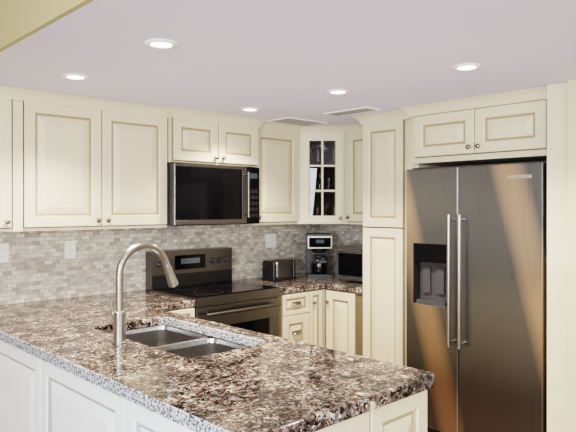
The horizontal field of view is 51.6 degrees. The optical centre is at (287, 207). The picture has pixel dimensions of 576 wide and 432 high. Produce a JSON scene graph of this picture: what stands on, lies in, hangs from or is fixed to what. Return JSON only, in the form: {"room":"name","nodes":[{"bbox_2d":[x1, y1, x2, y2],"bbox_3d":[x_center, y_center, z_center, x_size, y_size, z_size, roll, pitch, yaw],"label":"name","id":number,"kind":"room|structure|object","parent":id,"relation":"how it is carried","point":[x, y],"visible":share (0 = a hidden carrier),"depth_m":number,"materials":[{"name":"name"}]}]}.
{"room":"kitchen","nodes":[
{"label":"kitchen","id":0,"kind":"room"},
{"bbox_2d":[0,224,319,304],"bbox_3d":[-2.145,0.261,3.311,6.865,2.490,0.108,0,0,-44],"label":"backsplash","id":1,"kind":"structure","parent":0,"point":[38,266],"depth_m":4.10,"materials":[{"name":"tile"}]},
{"bbox_2d":[0,243,8,262],"bbox_3d":[-1.735,0.276,3.623,0.072,0.116,0.007,0,0,-44],"label":"electrical outlet plate","id":2,"kind":"object","parent":1,"relation":"attached to","point":[4,253],"visible":1,"depth_m":3.63,"materials":[{"name":"white plastic"}]},
{"bbox_2d":[0,98,22,231],"bbox_3d":[-1.776,-0.242,3.340,0.458,0.753,0.372,0,0,-44],"label":"upper cabinet","id":3,"kind":"object","parent":1,"relation":"attached to","point":[11,165],"visible":1,"depth_m":3.34,"materials":[{"name":"beige paint"}]},
{"bbox_2d":[65,241,75,258],"bbox_3d":[-1.429,0.276,3.915,0.072,0.116,0.007,0,0,-44],"label":"electrical outlet plate","id":4,"kind":"object","parent":1,"relation":"attached to","point":[70,249],"visible":1,"depth_m":3.91,"materials":[{"name":"white plastic"}]},
{"bbox_2d":[23,101,166,230],"bbox_3d":[-1.264,-0.242,3.828,0.953,0.753,0.372,0,0,-44],"label":"upper cabinet","id":5,"kind":"object","parent":1,"relation":"attached to","point":[85,169],"visible":0.98,"depth_m":3.67,"materials":[{"name":"beige paint"}]},
{"bbox_2d":[167,117,257,166],"bbox_3d":[-0.622,-0.464,4.399,0.762,0.310,0.432,0,0,-44],"label":"upper cabinet","id":6,"kind":"object","parent":1,"relation":"attached to","point":[189,141],"visible":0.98,"depth_m":4.22,"materials":[{"name":"beige paint"}]},
{"bbox_2d":[166,163,258,225],"bbox_3d":[-0.613,-0.089,4.390,0.754,0.429,0.458,0,0,-44],"label":"over-the-range microwave","id":7,"kind":"object","parent":6,"relation":"attached to","point":[199,194],"visible":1,"depth_m":4.21,"materials":[{"name":"grey metal"}]},
{"bbox_2d":[233,129,297,224],"bbox_3d":[-0.191,-0.242,4.851,0.481,0.753,0.372,0,0,-44],"label":"upper cabinet","id":8,"kind":"object","parent":1,"relation":"attached to","point":[277,165],"visible":0.56,"depth_m":4.75,"materials":[{"name":"beige paint"}]},
{"bbox_2d":[266,234,275,247],"bbox_3d":[-0.145,0.284,5.137,0.118,0.118,0.009,0,0,-44],"label":"outlet","id":9,"kind":"object","parent":1,"relation":"attached to","point":[270,240],"visible":1,"depth_m":5.13,"materials":[{"name":"white plastic"}]},
{"bbox_2d":[0,85,546,133],"bbox_3d":[-0.182,-0.637,3.425,2.980,0.061,2.448,0,0,-44],"label":"crown molding","id":10,"kind":"structure","parent":1,"relation":"attached to","point":[404,113],"depth_m":3.83,"materials":[{"name":"beige paint"}]},
{"bbox_2d":[297,133,346,223],"bbox_3d":[0.288,-0.242,5.144,0.610,0.753,0.611,0,0,-44],"label":"upper cabinet","id":11,"kind":"object","parent":1,"relation":"attached to","point":[321,178],"visible":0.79,"depth_m":4.90,"materials":[{"name":"beige paint"}]},
{"bbox_2d":[0,0,575,125],"bbox_3d":[1.501,-0.827,2.005,3.190,0.315,6.831,0,0,-44],"label":"ceiling","id":12,"kind":"structure","parent":0,"point":[273,59],"depth_m":2.59,"materials":[{"name":"white paint"}]},
{"bbox_2d":[0,0,93,51],"bbox_3d":[0.339,-0.801,0.898,0.020,0.265,6.831,0,0,-44],"label":"fascia beam","id":13,"kind":"structure","parent":12,"relation":"attached to","point":[20,20],"depth_m":2.29,"materials":[{"name":"beige paint"}]},
{"bbox_2d":[62,73,88,79],"bbox_3d":[-1.081,-0.664,3.032,0.131,0.008,0.131,0,0,-44],"label":"recessed light","id":14,"kind":"object","parent":12,"relation":"in","point":[72,76],"visible":1,"depth_m":3.02,"materials":[{"name":"white plastic"}]},
{"bbox_2d":[145,39,177,48],"bbox_3d":[-0.515,-0.664,2.424,0.131,0.008,0.131,0,0,-44],"label":"recessed light","id":15,"kind":"object","parent":12,"relation":"in","point":[161,43],"visible":1,"depth_m":2.41,"materials":[{"name":"white plastic"}]},
{"bbox_2d":[240,107,259,110],"bbox_3d":[-0.258,-0.664,4.038,0.131,0.008,0.131,0,0,-44],"label":"recessed light","id":16,"kind":"object","parent":12,"relation":"in","point":[249,109],"visible":0.96,"depth_m":4.02,"materials":[{"name":"white plastic"}]},
{"bbox_2d":[266,117,326,126],"bbox_3d":[0.071,-0.664,4.621,0.420,0.008,0.250,0,0,-44],"label":"ceiling vent","id":17,"kind":"object","parent":12,"relation":"in","point":[296,121],"visible":0.98,"depth_m":4.57,"materials":[{"name":"white plastic"}]},
{"bbox_2d":[326,89,348,93],"bbox_3d":[0.287,-0.664,3.424,0.131,0.008,0.131,0,0,-44],"label":"recessed light","id":18,"kind":"object","parent":12,"relation":"in","point":[338,91],"visible":0.96,"depth_m":3.40,"materials":[{"name":"white plastic"}]},
{"bbox_2d":[323,106,380,116],"bbox_3d":[0.441,-0.664,4.131,0.160,0.008,0.390,0,0,-44],"label":"ceiling vent","id":19,"kind":"object","parent":12,"relation":"in","point":[366,109],"visible":1,"depth_m":4.09,"materials":[{"name":"white plastic"}]},
{"bbox_2d":[452,63,480,70],"bbox_3d":[0.845,-0.664,2.823,0.131,0.008,0.131,0,0,-44],"label":"recessed light","id":20,"kind":"object","parent":12,"relation":"in","point":[466,67],"visible":0.94,"depth_m":2.81,"materials":[{"name":"white plastic"}]},
{"bbox_2d":[567,80,575,431],"bbox_3d":[1.835,0.418,3.365,0.830,2.175,0.179,0,0,-44],"label":"wall","id":21,"kind":"structure","parent":0,"point":[571,255],"depth_m":3.13,"materials":[{"name":"beige paint"}]},
{"bbox_3d":[0.243,1.556,0.806,6.865,0.100,7.031,0,0,-44],"label":"floor","id":22,"kind":"structure","parent":0,"visible":0},
{"bbox_2d":[0,340,27,431],"bbox_3d":[-0.997,1.072,3.106,0.861,0.868,0.729,0,0,-44],"label":"base cabinet","id":23,"kind":"object","parent":22,"relation":"on","point":[13,360],"depth_m":2.78,"materials":[{"name":"white wood"}]},
{"bbox_2d":[28,336,214,431],"bbox_3d":[-0.503,1.072,2.588,0.861,0.868,0.855,0,0,-44],"label":"base cabinet","id":24,"kind":"object","parent":22,"relation":"on","point":[38,394],"depth_m":2.38,"materials":[{"name":"white wood"}]},
{"bbox_2d":[0,290,434,431],"bbox_3d":[-0.569,0.615,2.906,1.238,0.045,2.652,0,0,-44],"label":"countertop","id":25,"kind":"structure","parent":24,"relation":"on","point":[262,382],"depth_m":2.18,"materials":[{"name":"stone"}]},
{"bbox_2d":[109,242,178,343],"bbox_3d":[-0.651,0.373,2.716,0.332,0.436,0.091,0,0,-44],"label":"faucet","id":26,"kind":"object","parent":25,"relation":"on","point":[119,323],"visible":1,"depth_m":2.61,"materials":[{"name":"silver metal"}]},
{"bbox_2d":[110,325,248,357],"bbox_3d":[-0.531,0.740,2.796,0.448,0.204,0.888,0,0,-44],"label":"sink","id":27,"kind":"object","parent":25,"relation":"in","point":[179,342],"visible":0.15,"depth_m":3.01,"materials":[{"name":"silver metal"}]},
{"bbox_2d":[169,307,194,316],"bbox_3d":[-0.943,1.072,3.922,0.376,0.868,0.680,0,0,-44],"label":"base cabinet","id":28,"kind":"object","parent":22,"relation":"on","point":[190,311],"depth_m":3.79,"materials":[{"name":"beige paint"}]},
{"bbox_2d":[146,247,280,336],"bbox_3d":[-0.523,0.911,4.295,0.738,1.190,0.700,0,0,-44],"label":"stove","id":29,"kind":"object","parent":22,"relation":"on","point":[212,289],"visible":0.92,"depth_m":4.26,"materials":[{"name":"grey metal"}]},
{"bbox_2d":[112,390,426,431],"bbox_3d":[-0.032,1.072,2.094,0.861,0.868,0.685,0,0,-44],"label":"base cabinet","id":30,"kind":"object","parent":22,"relation":"on","point":[408,414],"depth_m":1.98,"materials":[{"name":"beige wood"}]},
{"bbox_2d":[278,289,322,346],"bbox_3d":[-0.103,1.072,4.723,0.454,0.868,0.680,0,0,-44],"label":"base cabinet","id":31,"kind":"object","parent":22,"relation":"on","point":[300,316],"visible":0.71,"depth_m":4.51,"materials":[{"name":"beige paint"}]},
{"bbox_2d":[321,289,324,346],"bbox_3d":[0.287,1.072,5.118,0.646,0.868,0.646,0,0,-44],"label":"base cabinet","id":32,"kind":"object","parent":22,"relation":"on","point":[323,317],"visible":0.04,"depth_m":4.67,"materials":[{"name":"beige paint"}]},
{"bbox_2d":[235,273,362,294],"bbox_3d":[0.254,0.615,4.815,1.099,0.045,1.026,0,0,-44],"label":"countertop","id":33,"kind":"structure","parent":32,"relation":"on","point":[301,282],"depth_m":4.63,"materials":[{"name":"stone"}]},
{"bbox_2d":[262,259,295,281],"bbox_3d":[-0.079,0.508,4.888,0.268,0.166,0.145,0,0,-44],"label":"toaster","id":34,"kind":"object","parent":33,"relation":"on","point":[274,270],"visible":1,"depth_m":4.83,"materials":[{"name":"black plastic"}]},
{"bbox_2d":[306,233,331,278],"bbox_3d":[0.263,0.405,5.086,0.205,0.372,0.230,0,0,-2],"label":"coffee maker","id":35,"kind":"object","parent":33,"relation":"on","point":[318,259],"visible":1,"depth_m":5.00,"materials":[{"name":"black plastic"}]},
{"bbox_2d":[335,244,362,281],"bbox_3d":[0.647,0.451,4.797,0.413,0.280,0.420,0,0,-44],"label":"toaster oven","id":36,"kind":"object","parent":33,"relation":"on","point":[349,262],"visible":0.27,"depth_m":4.73,"materials":[{"name":"black glass"}]},
{"bbox_2d":[325,289,362,355],"bbox_3d":[0.633,1.072,4.731,0.680,0.868,0.383,0,0,-44],"label":"base cabinet","id":37,"kind":"object","parent":22,"relation":"on","point":[343,321],"visible":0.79,"depth_m":4.51,"materials":[{"name":"beige paint"}]},
{"bbox_2d":[363,119,440,365],"bbox_3d":[0.940,0.444,4.432,0.649,2.125,0.468,0,0,-44],"label":"pantry cabinet","id":38,"kind":"object","parent":22,"relation":"on","point":[387,155],"visible":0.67,"depth_m":4.23,"materials":[{"name":"beige paint"}]},
{"bbox_2d":[406,161,546,431],"bbox_3d":[1.341,0.622,3.847,0.819,1.769,0.904,0,0,-44],"label":"fridge","id":39,"kind":"object","parent":22,"relation":"on","point":[476,290],"visible":0.88,"depth_m":3.55,"materials":[{"name":"grey metal"}]},
{"bbox_2d":[547,82,566,431],"bbox_3d":[1.739,0.419,3.483,0.801,2.174,0.117,0,0,-44],"label":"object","id":40,"kind":"object","parent":22,"relation":"on","point":[556,257],"visible":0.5,"depth_m":3.21,"materials":[{"name":"beige paint"}]},
{"bbox_3d":[2.726,0.261,3.104,0.100,2.490,6.931,0,0,-44],"label":"wall","id":41,"kind":"structure","parent":0,"visible":0},
{"bbox_2d":[320,224,363,272],"bbox_3d":[0.654,0.348,5.199,0.008,0.488,1.022,0,0,-44],"label":"wall","id":42,"kind":"structure","parent":41,"relation":"attached to","point":[346,234],"depth_m":5.37,"materials":[{"name":"tile"}]},
{"bbox_2d":[346,132,362,223],"bbox_3d":[0.731,-0.242,4.851,0.372,0.753,0.421,0,0,-44],"label":"upper cabinet","id":43,"kind":"object","parent":42,"relation":"attached to","point":[354,178],"visible":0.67,"depth_m":4.84,"materials":[{"name":"beige paint"}]},
{"bbox_2d":[412,99,546,166],"bbox_3d":[1.389,-0.457,3.884,0.755,0.325,0.942,0,0,-44],"label":"upper cabinet","id":44,"kind":"object","parent":41,"relation":"attached to","point":[511,133],"visible":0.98,"depth_m":3.62,"materials":[{"name":"beige paint"}]}
]}

